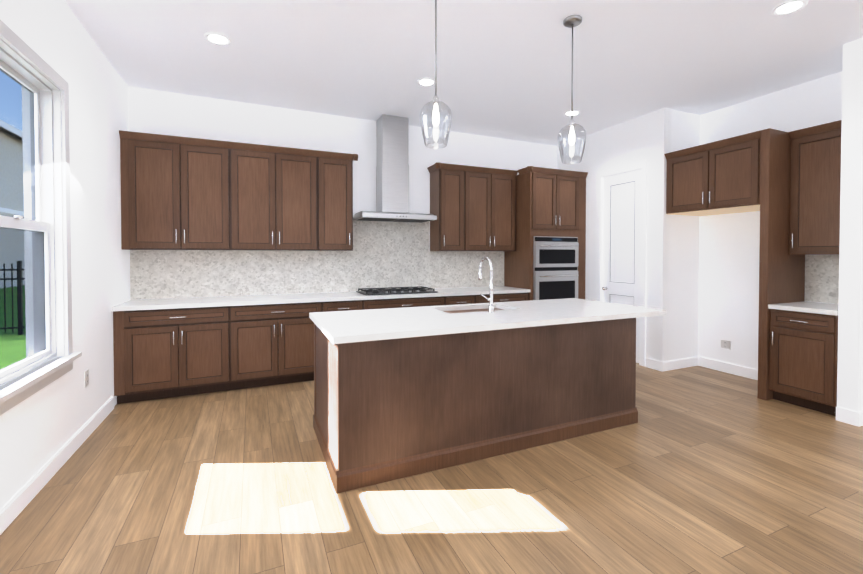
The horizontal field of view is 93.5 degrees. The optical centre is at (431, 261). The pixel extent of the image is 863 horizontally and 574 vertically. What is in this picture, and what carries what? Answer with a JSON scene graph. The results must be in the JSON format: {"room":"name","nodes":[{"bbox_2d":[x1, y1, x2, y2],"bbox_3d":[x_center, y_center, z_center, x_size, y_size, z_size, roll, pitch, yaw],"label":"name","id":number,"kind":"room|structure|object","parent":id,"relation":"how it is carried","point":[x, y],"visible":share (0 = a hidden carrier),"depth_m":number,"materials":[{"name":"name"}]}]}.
{"room":"kitchen","nodes":[
{"label":"kitchen","id":0,"kind":"room"},
{"bbox_2d":[0,0,129,508],"bbox_3d":[-1.547,-0.184,0.351,0.200,3.150,8.840,0,1,-24],"label":"wall","id":1,"kind":"structure","parent":0,"point":[40,428],"depth_m":3.06,"materials":[{"name":"paint"}]},
{"bbox_2d":[0,19,81,415],"bbox_3d":[-2.361,-0.234,2.330,0.212,1.993,1.086,0,1,-24],"label":"window","id":2,"kind":"structure","parent":1,"relation":"in","point":[18,392],"depth_m":2.69,"materials":[{"name":"paint"}]},
{"bbox_2d":[0,68,45,370],"bbox_3d":[-2.411,-0.252,2.308,0.044,1.678,0.758,0,1,-24],"label":"window panel","id":3,"kind":"object","parent":2,"relation":"attached to","point":[22,301],"visible":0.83,"depth_m":2.42,"materials":[{"name":"clear glass"}]},
{"bbox_2d":[0,396,113,534],"bbox_3d":[-1.319,1.338,0.124,0.014,0.115,7.795,0,1,-24],"label":"baseboard","id":4,"kind":"structure","parent":1,"relation":"attached to","point":[15,505],"depth_m":2.51,"materials":[{"name":"paint"}]},
{"bbox_2d":[84,369,88,386],"bbox_3d":[-2.649,0.895,3.119,0.008,0.118,0.075,0,1,-24],"label":"outlet","id":5,"kind":"object","parent":1,"relation":"attached to","point":[86,377],"visible":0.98,"depth_m":3.10,"materials":[{"name":"white plastic"}]},
{"bbox_2d":[128,87,556,299],"bbox_3d":[1.004,-0.282,6.201,9.200,3.150,0.200,0,1,-24],"label":"wall","id":6,"kind":"structure","parent":0,"point":[165,113],"depth_m":5.07,"materials":[{"name":"paint"}]},
{"bbox_2d":[119,130,238,249],"bbox_3d":[-2.621,-0.700,4.299,1.030,1.150,0.326,0,1,-24],"label":"upper cabinet","id":7,"kind":"object","parent":6,"relation":"attached to","point":[182,193],"depth_m":4.14,"materials":[{"name":"brown wood"}]},
{"bbox_2d":[239,142,326,249],"bbox_3d":[-1.801,-0.706,4.662,1.056,1.150,0.326,0,1,-24],"label":"upper cabinet","id":8,"kind":"object","parent":6,"relation":"attached to","point":[283,190],"depth_m":4.54,"materials":[{"name":"brown wood"}]},
{"bbox_2d":[130,220,503,299],"bbox_3d":[-1.030,-0.104,5.191,4.656,0.972,0.008,0,1,-24],"label":"tile backsplash","id":9,"kind":"structure","parent":6,"relation":"attached to","point":[383,254],"depth_m":5.05,"materials":[{"name":"tile"}]},
{"bbox_2d":[327,151,354,249],"bbox_3d":[-1.228,-0.711,4.915,0.488,1.150,0.326,0,1,-24],"label":"upper cabinet","id":10,"kind":"object","parent":6,"relation":"attached to","point":[339,165],"depth_m":4.81,"materials":[{"name":"brown wood"}]},
{"bbox_2d":[353,114,436,222],"bbox_3d":[-0.469,-1.182,5.148,0.955,1.311,0.500,0,1,-24],"label":"range hood","id":11,"kind":"object","parent":6,"relation":"attached to","point":[392,168],"visible":1,"depth_m":5.12,"materials":[{"name":"silver metal"}]},
{"bbox_2d":[427,162,517,250],"bbox_3d":[0.603,-0.724,5.724,1.225,1.150,0.326,0,1,-24],"label":"upper cabinet","id":12,"kind":"object","parent":6,"relation":"attached to","point":[472,208],"depth_m":5.55,"materials":[{"name":"brown wood"}]},
{"bbox_2d":[0,363,862,573],"bbox_3d":[2.660,1.420,2.238,9.400,0.120,8.840,0,1,-24],"label":"floor","id":13,"kind":"structure","parent":0,"point":[698,470],"depth_m":2.32,"materials":[{"name":"brown wood"}]},
{"bbox_2d":[111,306,238,403],"bbox_3d":[-2.564,0.884,4.193,1.027,0.884,0.617,0,1,-24],"label":"base cabinet","id":14,"kind":"object","parent":13,"relation":"on","point":[170,348],"depth_m":3.91,"materials":[{"name":"brown wood"}]},
{"bbox_2d":[111,286,530,309],"bbox_3d":[-0.901,0.410,4.907,4.652,0.040,0.642,0,1,-24],"label":"countertop","id":15,"kind":"structure","parent":14,"relation":"on","point":[253,300],"depth_m":4.40,"materials":[{"name":"white stone"}]},
{"bbox_2d":[356,286,437,294],"bbox_3d":[-0.440,0.362,5.125,0.920,0.045,0.490,0,1,-24],"label":"cooktop","id":16,"kind":"object","parent":15,"relation":"in","point":[392,290],"visible":1,"depth_m":5.02,"materials":[{"name":"black metal"}]},
{"bbox_2d":[239,302,322,388],"bbox_3d":[-1.774,0.878,4.542,0.980,0.884,0.617,0,1,-24],"label":"base cabinet","id":17,"kind":"object","parent":13,"relation":"on","point":[276,343],"depth_m":4.28,"materials":[{"name":"brown wood"}]},
{"bbox_2d":[323,302,370,311],"bbox_3d":[-1.116,0.873,4.833,0.600,0.884,0.617,0,1,-24],"label":"base cabinet","id":18,"kind":"object","parent":13,"relation":"on","point":[327,306],"depth_m":4.56,"materials":[{"name":"brown wood"}]},
{"bbox_2d":[371,298,450,308],"bbox_3d":[-0.398,0.868,5.151,1.110,0.884,0.617,0,1,-24],"label":"base cabinet","id":19,"kind":"object","parent":13,"relation":"on","point":[376,303],"depth_m":4.85,"materials":[{"name":"brown wood"}]},
{"bbox_2d":[451,294,482,304],"bbox_3d":[0.243,0.863,5.434,0.570,0.884,0.617,0,1,-24],"label":"base cabinet","id":20,"kind":"object","parent":13,"relation":"on","point":[463,298],"depth_m":5.19,"materials":[{"name":"brown wood"}]},
{"bbox_2d":[313,306,637,492],"bbox_3d":[0.370,0.898,3.351,2.488,0.884,1.051,0,1,-24],"label":"kitchen island","id":21,"kind":"object","parent":13,"relation":"on","point":[400,393],"depth_m":2.76,"materials":[{"name":"brown wood"}]},
{"bbox_2d":[309,298,664,345],"bbox_3d":[0.502,0.436,3.389,2.805,0.040,1.080,0,1,-24],"label":"island countertop","id":22,"kind":"structure","parent":21,"relation":"on","point":[340,327],"depth_m":3.06,"materials":[{"name":"white stone"}]},
{"bbox_2d":[478,257,494,311],"bbox_3d":[0.428,0.185,3.416,0.133,0.456,0.227,0,1,-24],"label":"faucet","id":23,"kind":"object","parent":22,"relation":"on","point":[490,306],"visible":1,"depth_m":3.34,"materials":[{"name":"silver metal"}]},
{"bbox_2d":[483,294,528,302],"bbox_3d":[0.798,0.859,5.679,0.925,0.884,0.617,0,1,-24],"label":"base cabinet","id":24,"kind":"object","parent":13,"relation":"on","point":[496,297],"depth_m":5.43,"materials":[{"name":"brown wood"}]},
{"bbox_2d":[504,166,587,300],"bbox_3d":[1.678,-0.004,6.001,1.066,2.600,0.713,0,1,-24],"label":"tall cabinet","id":25,"kind":"object","parent":13,"relation":"on","point":[546,260],"visible":0.75,"depth_m":5.72,"materials":[{"name":"brown wood"}]},
{"bbox_2d":[757,128,837,415],"bbox_3d":[3.587,0.033,3.802,0.674,2.600,0.572,0,1,-24],"label":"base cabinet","id":26,"kind":"object","parent":13,"relation":"on","point":[797,348],"visible":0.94,"depth_m":3.87,"materials":[{"name":"brown wood"}]},
{"bbox_2d":[64,0,862,145],"bbox_3d":[2.660,-1.850,2.183,9.400,0.120,8.840,0,1,-24],"label":"ceiling","id":27,"kind":"structure","parent":0,"point":[504,69],"depth_m":3.55,"materials":[{"name":"paint"}]},
{"bbox_2d":[204,32,230,45],"bbox_3d":[-1.733,-1.804,3.292,0.196,0.007,0.196,0,1,-24],"label":"recessed light","id":28,"kind":"object","parent":27,"relation":"in","point":[217,38],"visible":1,"depth_m":3.29,"materials":[{"name":"paint"}]},
{"bbox_2d":[417,78,434,85],"bbox_3d":[-0.051,-1.818,4.112,0.196,0.007,0.196,0,1,-24],"label":"recessed light","id":29,"kind":"object","parent":27,"relation":"in","point":[425,82],"visible":0.98,"depth_m":4.11,"materials":[{"name":"paint"}]},
{"bbox_2d":[420,0,451,148],"bbox_3d":[0.028,-1.266,2.582,0.208,1.056,0.208,0,1,-24],"label":"pendant light","id":30,"kind":"object","parent":27,"relation":"hanging from","point":[435,114],"visible":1,"depth_m":2.57,"materials":[{"name":"clear glass"}]},
{"bbox_2d":[557,15,586,163],"bbox_3d":[1.052,-1.274,3.034,0.208,1.056,0.208,0,1,-24],"label":"pendant light","id":31,"kind":"object","parent":27,"relation":"hanging from","point":[571,21],"visible":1,"depth_m":3.02,"materials":[{"name":"clear glass"}]},
{"bbox_2d":[564,110,580,115],"bbox_3d":[1.737,-1.833,5.012,0.196,0.007,0.196,0,1,-24],"label":"recessed light","id":32,"kind":"object","parent":27,"relation":"in","point":[575,112],"visible":0.79,"depth_m":5.01,"materials":[{"name":"paint"}]},
{"bbox_2d":[771,0,807,15],"bbox_3d":[2.531,-1.797,2.870,0.196,0.007,0.196,0,1,-24],"label":"recessed light","id":33,"kind":"object","parent":27,"relation":"in","point":[788,7],"visible":1,"depth_m":2.87,"materials":[{"name":"paint"}]},
{"bbox_2d":[557,108,672,361],"bbox_3d":[2.453,-0.274,5.720,0.120,3.150,1.849,0,1,-24],"label":"wall","id":34,"kind":"structure","parent":0,"point":[647,137],"depth_m":5.01,"materials":[{"name":"paint"}]},
{"bbox_2d":[602,169,640,362],"bbox_3d":[2.534,0.059,5.427,0.112,2.478,0.636,0,1,-24],"label":"pantry door","id":35,"kind":"structure","parent":34,"relation":"in","point":[621,235],"depth_m":5.43,"materials":[{"name":"paint"}]},
{"bbox_2d":[596,161,646,366],"bbox_3d":[2.567,0.021,5.443,0.138,2.568,0.796,0,1,-24],"label":"door frame","id":36,"kind":"structure","parent":34,"relation":"attached to","point":[599,236],"depth_m":5.12,"materials":[{"name":"paint"}]},
{"bbox_2d":[646,358,662,371],"bbox_3d":[2.725,1.256,4.963,0.014,0.115,0.224,0,1,-24],"label":"baseboard","id":37,"kind":"structure","parent":34,"relation":"attached to","point":[654,364],"depth_m":4.95,"materials":[{"name":"paint"}]},
{"bbox_2d":[673,109,700,359],"bbox_3d":[3.117,-0.263,5.071,0.510,3.150,0.125,0,1,-24],"label":"wall","id":38,"kind":"structure","parent":0,"point":[686,126],"depth_m":5.02,"materials":[{"name":"paint"}]},
{"bbox_2d":[663,356,697,370],"bbox_3d":[3.076,1.256,5.003,0.660,0.115,0.014,0,1,-24],"label":"baseboard","id":39,"kind":"structure","parent":38,"relation":"attached to","point":[679,363],"depth_m":4.99,"materials":[{"name":"paint"}]},
{"bbox_2d":[697,71,841,369],"bbox_3d":[3.740,-0.253,4.478,0.150,3.150,1.705,0,1,-24],"label":"wall","id":40,"kind":"structure","parent":0,"point":[702,281],"depth_m":4.69,"materials":[{"name":"paint"}]},
{"bbox_2d":[664,130,760,215],"bbox_3d":[3.268,-0.921,4.508,0.674,0.716,1.000,0,1,-24],"label":"upper cabinet","id":41,"kind":"object","parent":40,"relation":"attached to","point":[719,177],"visible":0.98,"depth_m":4.34,"materials":[{"name":"brown wood"}]},
{"bbox_2d":[720,340,730,349],"bbox_3d":[3.505,0.986,4.835,0.008,0.100,0.110,0,1,-24],"label":"outlet","id":42,"kind":"object","parent":40,"relation":"attached to","point":[725,344],"visible":1,"depth_m":4.83,"materials":[{"name":"white plastic"}]},
{"bbox_2d":[698,356,757,379],"bbox_3d":[3.574,1.261,4.677,0.014,0.115,0.986,0,1,-24],"label":"baseboard","id":43,"kind":"structure","parent":40,"relation":"attached to","point":[746,372],"depth_m":4.80,"materials":[{"name":"paint"}]},
{"bbox_2d":[788,120,841,254],"bbox_3d":[3.744,-0.667,3.820,0.363,1.200,0.498,0,1,-24],"label":"upper cabinet","id":44,"kind":"object","parent":40,"relation":"attached to","point":[815,183],"visible":0.69,"depth_m":3.80,"materials":[{"name":"brown wood"}]},
{"bbox_2d":[805,255,838,303],"bbox_3d":[3.909,0.169,3.907,0.008,0.470,0.498,0,1,-24],"label":"backsplash","id":45,"kind":"structure","parent":40,"relation":"attached to","point":[821,278],"depth_m":4.01,"materials":[{"name":"tile"}]},
{"bbox_2d":[837,38,862,412],"bbox_3d":[4.971,-0.245,4.019,3.310,3.150,0.130,0,1,-24],"label":"wall","id":46,"kind":"structure","parent":0,"point":[850,358],"depth_m":3.34,"materials":[{"name":"paint"}]},
{"bbox_2d":[836,407,856,425],"bbox_3d":[3.451,1.283,3.373,0.014,0.115,0.130,0,1,-24],"label":"baseboard","id":47,"kind":"structure","parent":46,"relation":"attached to","point":[847,416],"depth_m":3.37,"materials":[{"name":"paint"}]},
{"bbox_2d":[857,411,862,426],"bbox_3d":[4.993,1.273,3.976,3.324,0.115,0.014,0,1,-24],"label":"baseboard","id":48,"kind":"structure","parent":46,"relation":"attached to","point":[859,418],"depth_m":3.31,"materials":[{"name":"paint"}]}
]}

